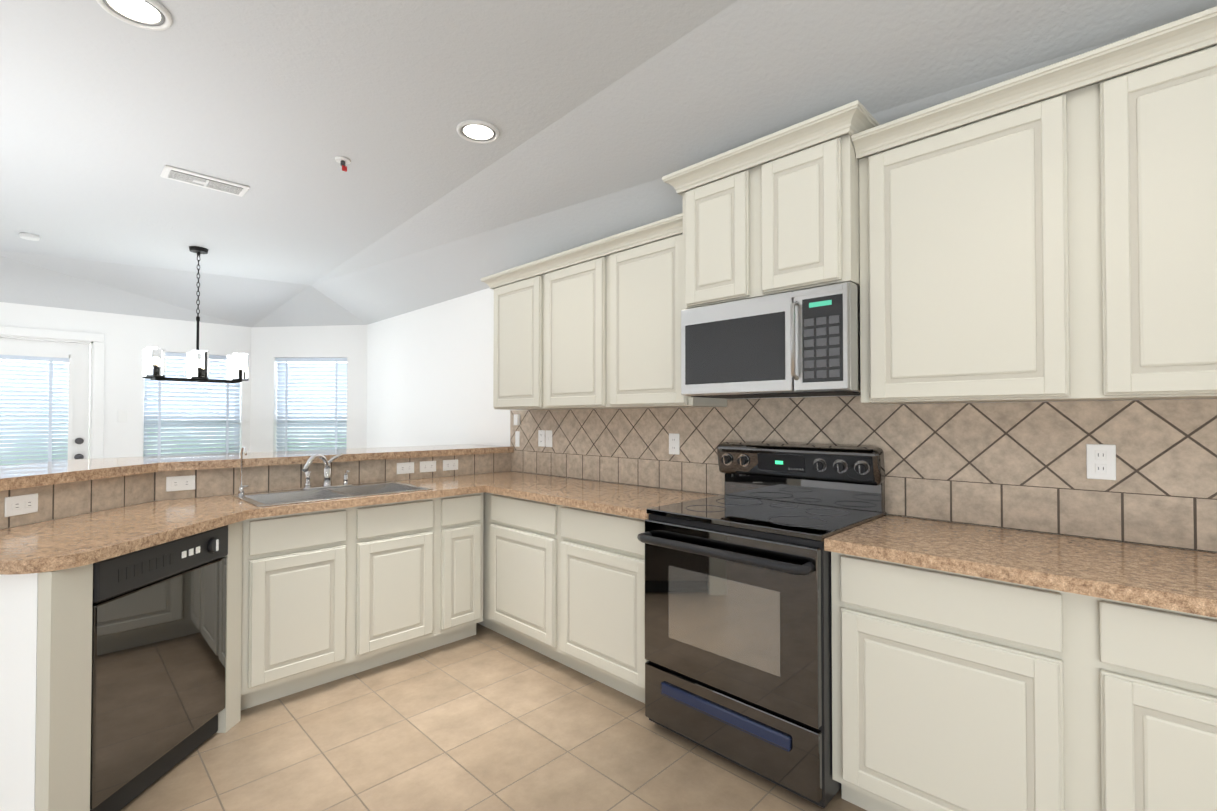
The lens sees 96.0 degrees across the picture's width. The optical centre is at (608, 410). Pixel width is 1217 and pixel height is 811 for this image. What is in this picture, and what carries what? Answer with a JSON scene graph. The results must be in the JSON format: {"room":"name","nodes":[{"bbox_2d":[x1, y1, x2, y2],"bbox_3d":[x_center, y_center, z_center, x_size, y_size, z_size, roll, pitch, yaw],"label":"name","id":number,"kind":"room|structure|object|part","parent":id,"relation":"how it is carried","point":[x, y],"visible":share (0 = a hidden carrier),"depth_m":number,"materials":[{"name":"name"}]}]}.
{"room":"kitchen","nodes":[
{"label":"kitchen","id":0,"kind":"room"},
{"bbox_2d":[0,302,250,457],"bbox_3d":[-5.457,0.181,4.566,0.150,2.390,4.200,-1,-1,45],"label":"wall","id":1,"kind":"structure","parent":0,"point":[129,339],"depth_m":5.30,"materials":[{"name":"white paint"}]},
{"bbox_2d":[0,355,68,464],"bbox_3d":[-5.167,0.305,4.826,0.060,1.586,0.584,-1,-1,45],"label":"door blinds","id":2,"kind":"object","parent":1,"relation":"attached to","point":[26,435],"visible":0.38,"depth_m":4.87,"materials":[{"name":"white plastic"}]},
{"bbox_2d":[0,326,104,459],"bbox_3d":[-5.166,0.328,4.825,0.200,2.105,1.050,-1,-1,45],"label":"door frame","id":3,"kind":"structure","parent":1,"relation":"attached to","point":[84,352],"depth_m":5.06,"materials":[{"name":"white"}]},
{"bbox_2d":[143,378,239,456],"bbox_3d":[-4.321,0.127,5.707,0.152,1.430,0.820,-1,-1,45],"label":"window","id":4,"kind":"structure","parent":1,"relation":"in","point":[230,423],"depth_m":5.45,"materials":[{"name":"white"}]},
{"bbox_2d":[143,352,346,456],"bbox_3d":[-3.733,0.120,5.746,0.805,1.412,1.687,-1,-1,45],"label":"window blinds","id":5,"kind":"object","parent":4,"relation":"attached to","point":[214,404],"visible":0.56,"depth_m":5.90,"materials":[{"name":"white plastic"}]},
{"bbox_2d":[250,325,366,451],"bbox_3d":[-3.296,0.202,6.091,1.273,2.390,0.150,0,-1,0],"label":"wall","id":6,"kind":"structure","parent":0,"point":[269,345],"depth_m":6.03,"materials":[{"name":"white paint"}]},
{"bbox_2d":[278,362,346,442],"bbox_3d":[-3.279,0.132,6.081,0.800,1.430,0.152,0,-1,0],"label":"window","id":7,"kind":"structure","parent":6,"relation":"in","point":[279,362],"depth_m":6.10,"materials":[{"name":"white"}]},
{"bbox_2d":[120,623,866,810],"bbox_3d":[-1.630,1.385,1.489,10.200,0.100,5.600,-1,-1,45],"label":"floor","id":8,"kind":"structure","parent":0,"point":[484,718],"depth_m":2.15,"materials":[{"name":"tile"}]},
{"bbox_2d":[35,565,86,810],"bbox_3d":[-1.904,0.901,1.666,0.413,0.874,0.412,-1,-1,45],"label":"base cabinet","id":9,"kind":"object","parent":8,"relation":"on","point":[61,695],"depth_m":1.59,"materials":[{"name":"beige paint"}]},
{"bbox_2d":[0,497,194,810],"bbox_3d":[-2.082,0.813,1.915,1.140,1.056,0.848,-1,-1,45],"label":"wall","id":10,"kind":"structure","parent":8,"relation":"on","point":[18,634],"depth_m":1.56,"materials":[{"name":"white paint"}]},
{"bbox_2d":[4,493,37,516],"bbox_3d":[-2.180,0.351,2.036,0.009,0.072,0.115,0,-1,0],"label":"outlet","id":11,"kind":"object","parent":10,"relation":"attached to","point":[22,504],"depth_m":2.03,"materials":[{"name":"white plastic"}]},
{"bbox_2d":[0,471,187,528],"bbox_3d":[-2.185,0.357,2.093,0.752,0.141,0.765,-1,-1,45],"label":"tile backsplash","id":12,"kind":"structure","parent":10,"relation":"attached to","point":[55,501],"depth_m":2.31,"materials":[{"name":"brown tile"}]},
{"bbox_2d":[90,525,227,810],"bbox_3d":[-1.863,0.906,1.987,0.600,0.872,0.600,0,-1,0],"label":"dishwasher","id":13,"kind":"object","parent":8,"relation":"on","point":[158,686],"visible":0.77,"depth_m":1.92,"materials":[{"name":"black metal"}]},
{"bbox_2d":[224,492,483,723],"bbox_3d":[-1.372,0.919,3.028,0.596,0.874,1.228,-1,-1,45],"label":"base cabinet","id":14,"kind":"object","parent":8,"relation":"on","point":[315,598],"depth_m":2.71,"materials":[{"name":"beige paint"}]},
{"bbox_2d":[0,507,279,574],"bbox_3d":[-1.722,0.444,1.818,0.537,0.039,1.050,-1,-1,45],"label":"countertop","id":15,"kind":"structure","parent":14,"relation":"on","point":[25,550],"depth_m":1.86,"materials":[{"name":"stone"}]},
{"bbox_2d":[0,447,543,530],"bbox_3d":[-1.507,0.402,2.871,0.633,0.438,2.853,-1,-1,45],"label":"countertop","id":16,"kind":"structure","parent":14,"relation":"on","point":[308,498],"depth_m":2.85,"materials":[{"name":"stone"}]},
{"bbox_2d":[238,447,351,494],"bbox_3d":[-1.651,0.309,2.944,0.161,0.250,0.554,-1,-1,44],"label":"faucet","id":17,"kind":"object","parent":16,"relation":"on","point":[327,486],"depth_m":3.00,"materials":[{"name":"silver metal"}]},
{"bbox_2d":[233,481,432,506],"bbox_3d":[-1.448,0.527,2.920,0.500,0.188,0.840,-1,-1,44],"label":"sink","id":18,"kind":"object","parent":16,"relation":"in","point":[326,492],"depth_m":2.95,"materials":[{"name":"silver metal"}]},
{"bbox_2d":[484,475,717,519],"bbox_3d":[-0.060,0.460,3.005,1.243,0.039,0.633,-1,-1,45],"label":"countertop","id":19,"kind":"structure","parent":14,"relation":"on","point":[633,501],"depth_m":2.89,"materials":[{"name":"stone"}]},
{"bbox_2d":[205,471,504,496],"bbox_3d":[-1.535,0.833,3.404,0.120,1.056,2.142,-1,-1,45],"label":"wall","id":20,"kind":"structure","parent":8,"relation":"on","point":[504,471],"depth_m":3.43,"materials":[{"name":"beige tile"}]},
{"bbox_2d":[166,475,194,491],"bbox_3d":[-2.112,0.360,2.705,0.008,0.072,0.115,-1,-1,45],"label":"outlet","id":21,"kind":"object","parent":20,"relation":"attached to","point":[175,483],"depth_m":2.70,"materials":[{"name":"white plastic"}]},
{"bbox_2d":[0,444,513,490],"bbox_3d":[-1.782,0.275,2.878,1.356,0.043,3.230,-1,-1,45],"label":"bar","id":22,"kind":"object","parent":20,"relation":"on","point":[19,476],"visible":0.95,"depth_m":2.81,"materials":[{"name":"laminate"}]},
{"bbox_2d":[164,410,511,497],"bbox_3d":[-1.474,0.217,3.369,0.008,0.455,2.061,-1,-1,45],"label":"tile backsplash","id":23,"kind":"structure","parent":20,"relation":"attached to","point":[219,481],"depth_m":3.21,"materials":[{"name":"brown tile"}]},
{"bbox_2d":[397,462,413,473],"bbox_3d":[-1.306,0.371,3.525,0.008,0.072,0.115,-1,-1,45],"label":"outlet","id":24,"kind":"object","parent":20,"relation":"attached to","point":[407,467],"depth_m":3.52,"materials":[{"name":"white plastic"}]},
{"bbox_2d":[420,461,435,472],"bbox_3d":[-1.197,0.373,3.636,0.008,0.072,0.115,-1,-1,45],"label":"outlet","id":25,"kind":"object","parent":20,"relation":"attached to","point":[425,466],"depth_m":3.63,"materials":[{"name":"white plastic"}]},
{"bbox_2d":[443,459,457,470],"bbox_3d":[-1.081,0.374,3.753,0.008,0.072,0.115,-1,-1,45],"label":"outlet","id":26,"kind":"object","parent":20,"relation":"attached to","point":[447,464],"depth_m":3.75,"materials":[{"name":"white plastic"}]},
{"bbox_2d":[479,492,486,626],"bbox_3d":[-0.698,0.927,3.655,0.693,0.874,0.604,-1,-1,45],"label":"base cabinet","id":27,"kind":"object","parent":8,"relation":"on","point":[484,622],"depth_m":3.32,"materials":[{"name":"beige paint"}]},
{"bbox_2d":[487,493,550,657],"bbox_3d":[-0.275,0.922,3.240,0.612,0.874,0.604,-1,-1,45],"label":"base cabinet","id":28,"kind":"object","parent":8,"relation":"on","point":[518,529],"depth_m":3.04,"materials":[{"name":"beige paint"}]},
{"bbox_2d":[551,504,648,702],"bbox_3d":[0.170,0.916,2.802,0.637,0.874,0.604,-1,-1,45],"label":"base cabinet","id":29,"kind":"object","parent":8,"relation":"on","point":[564,585],"depth_m":2.60,"materials":[{"name":"beige paint"}]},
{"bbox_2d":[637,442,886,807],"bbox_3d":[0.621,0.749,2.260,0.766,1.194,0.732,-1,-1,45],"label":"range","id":30,"kind":"object","parent":8,"relation":"on","point":[738,630],"visible":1,"depth_m":2.05,"materials":[{"name":"black metal"}]},
{"bbox_2d":[831,552,1074,810],"bbox_3d":[1.173,0.903,1.816,0.640,0.874,0.604,-1,-1,45],"label":"base cabinet","id":31,"kind":"object","parent":8,"relation":"on","point":[951,691],"depth_m":1.59,"materials":[{"name":"beige paint"}]},
{"bbox_2d":[1071,593,1216,810],"bbox_3d":[1.630,0.897,1.368,0.640,0.874,0.604,-1,-1,45],"label":"base cabinet","id":32,"kind":"object","parent":8,"relation":"on","point":[1144,678],"depth_m":1.31,"materials":[{"name":"beige paint"}]},
{"bbox_2d":[824,515,1216,617],"bbox_3d":[1.617,0.438,1.362,1.921,0.039,0.624,-1,-1,45],"label":"countertop","id":33,"kind":"structure","parent":32,"relation":"on","point":[1180,580],"depth_m":1.57,"materials":[{"name":"stone"}]},
{"bbox_2d":[0,0,1216,326],"bbox_3d":[-1.630,-1.169,1.523,9.600,0.390,5.000,-1,-1,45],"label":"ceiling","id":34,"kind":"structure","parent":0,"point":[604,116],"depth_m":2.47,"materials":[{"name":"grey paint"}]},
{"bbox_2d":[96,0,172,30],"bbox_3d":[-1.597,-1.356,1.844,0.205,0.019,0.205,0,-1,0],"label":"recessed light","id":35,"kind":"object","parent":34,"relation":"in","point":[154,15],"depth_m":1.86,"materials":[{"name":"white"}]},
{"bbox_2d":[142,246,248,382],"bbox_3d":[-3.353,-0.781,4.473,0.336,1.086,0.666,-1,-1,45],"label":"chandelier","id":36,"kind":"object","parent":34,"relation":"hanging from","point":[197,365],"visible":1,"depth_m":4.39,"materials":[{"name":"frosted glass"},{"name":"iron"}]},
{"bbox_3d":[-3.353,-0.369,4.468,0.336,0.211,0.666,-1,-1,44],"label":"lamp shade","id":37,"kind":"part","parent":36,"relation":"part of","materials":[{"name":"white glass"}]},
{"bbox_2d":[160,165,249,196],"bbox_3d":[-2.352,-1.332,3.202,0.190,0.018,0.400,-1,-1,45],"label":"ceiling vent","id":38,"kind":"object","parent":34,"relation":"in","point":[198,179],"visible":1,"depth_m":3.17,"materials":[{"name":"white metal"}]},
{"bbox_2d":[456,120,499,143],"bbox_3d":[-0.628,-1.345,2.644,0.205,0.019,0.205,0,-1,0],"label":"recessed light","id":39,"kind":"object","parent":34,"relation":"in","point":[475,131],"depth_m":2.64,"materials":[{"name":"white"}]},
{"bbox_2d":[367,288,1214,552],"bbox_3d":[0.478,0.161,3.044,8.750,2.390,0.150,-1,-1,45],"label":"wall","id":40,"kind":"structure","parent":0,"point":[429,375],"depth_m":4.93,"materials":[{"name":"white paint"}]},
{"bbox_2d":[488,259,539,409],"bbox_3d":[-0.490,-0.457,3.662,0.552,0.898,0.329,-1,-1,45],"label":"upper cabinet","id":41,"kind":"object","parent":40,"relation":"attached to","point":[516,357],"depth_m":3.53,"materials":[{"name":"beige paint"}]},
{"bbox_2d":[514,414,519,424],"bbox_3d":[-0.675,0.069,4.039,0.050,0.080,0.030,-1,-1,45],"label":"outlet","id":42,"kind":"object","parent":40,"relation":"attached to","point":[516,416],"depth_m":4.02,"materials":[{"name":"white plastic"}]},
{"bbox_2d":[515,431,519,446],"bbox_3d":[-0.674,0.212,4.053,0.050,0.115,0.006,-1,-1,45],"label":"outlet","id":43,"kind":"object","parent":40,"relation":"attached to","point":[517,433],"depth_m":4.05,"materials":[{"name":"white plastic"}]},
{"bbox_2d":[538,430,551,446],"bbox_3d":[-0.444,0.196,3.823,0.152,0.115,0.013,-1,-1,45],"label":"outlet","id":44,"kind":"object","parent":40,"relation":"attached to","point":[544,437],"depth_m":3.82,"materials":[{"name":"white plastic"}]},
{"bbox_2d":[540,242,599,409],"bbox_3d":[-0.097,-0.462,3.275,0.552,0.898,0.329,-1,-1,45],"label":"upper cabinet","id":45,"kind":"object","parent":40,"relation":"attached to","point":[569,279],"depth_m":3.16,"materials":[{"name":"beige paint"}]},
{"bbox_2d":[600,215,726,408],"bbox_3d":[0.297,-0.467,2.889,0.552,0.898,0.329,-1,-1,45],"label":"upper cabinet","id":46,"kind":"object","parent":40,"relation":"attached to","point":[640,325],"depth_m":2.78,"materials":[{"name":"beige paint"}]},
{"bbox_2d":[669,433,679,454],"bbox_3d":[0.363,0.186,3.033,0.072,0.115,0.008,-1,-1,45],"label":"outlet","id":47,"kind":"object","parent":40,"relation":"attached to","point":[674,443],"depth_m":3.03,"materials":[{"name":"white plastic"}]},
{"bbox_2d":[676,146,748,313],"bbox_3d":[0.604,-0.775,2.535,0.381,0.612,0.409,-1,-1,45],"label":"upper cabinet","id":48,"kind":"object","parent":40,"relation":"attached to","point":[712,226],"depth_m":2.39,"materials":[{"name":"beige paint"}]},
{"bbox_2d":[748,106,883,297],"bbox_3d":[0.875,-0.778,2.268,0.381,0.612,0.409,-1,-1,45],"label":"upper cabinet","id":49,"kind":"object","parent":40,"relation":"attached to","point":[804,179],"depth_m":2.09,"materials":[{"name":"beige paint"}]},
{"bbox_2d":[681,282,860,398],"bbox_3d":[0.729,-0.266,2.384,0.758,0.404,0.440,-1,-1,45],"label":"microwave","id":50,"kind":"object","parent":49,"relation":"attached to","point":[802,343],"visible":1,"depth_m":2.19,"materials":[{"name":"silver metal"}]},
{"bbox_2d":[512,396,1216,552],"bbox_3d":[0.894,0.187,2.522,4.574,0.494,0.009,-1,-1,45],"label":"tile backsplash","id":51,"kind":"structure","parent":40,"relation":"attached to","point":[1017,465],"depth_m":2.05,"materials":[{"name":"brown tile"}]},
{"bbox_2d":[860,78,1079,403],"bbox_3d":[1.270,-0.490,1.933,0.640,0.918,0.329,-1,-1,45],"label":"upper cabinet","id":52,"kind":"object","parent":40,"relation":"attached to","point":[1046,234],"depth_m":1.78,"materials":[{"name":"beige paint"}]},
{"bbox_2d":[1086,444,1115,479],"bbox_3d":[1.619,0.169,1.799,0.072,0.115,0.008,-1,-1,45],"label":"outlet","id":53,"kind":"object","parent":40,"relation":"attached to","point":[1100,461],"depth_m":1.80,"materials":[{"name":"white plastic"}]},
{"bbox_2d":[1076,30,1216,400],"bbox_3d":[1.726,-0.496,1.484,0.640,0.918,0.329,-1,-1,45],"label":"upper cabinet","id":54,"kind":"object","parent":40,"relation":"attached to","point":[1146,127],"depth_m":1.50,"materials":[{"name":"beige paint"}]},
{"label":"outside","id":55,"kind":"structure","parent":0,"visible":0},
{"bbox_2d":[0,357,346,464],"bbox_3d":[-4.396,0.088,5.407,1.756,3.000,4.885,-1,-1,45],"label":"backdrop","id":56,"kind":"structure","parent":55,"point":[162,411],"depth_m":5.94,"materials":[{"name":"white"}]}
]}

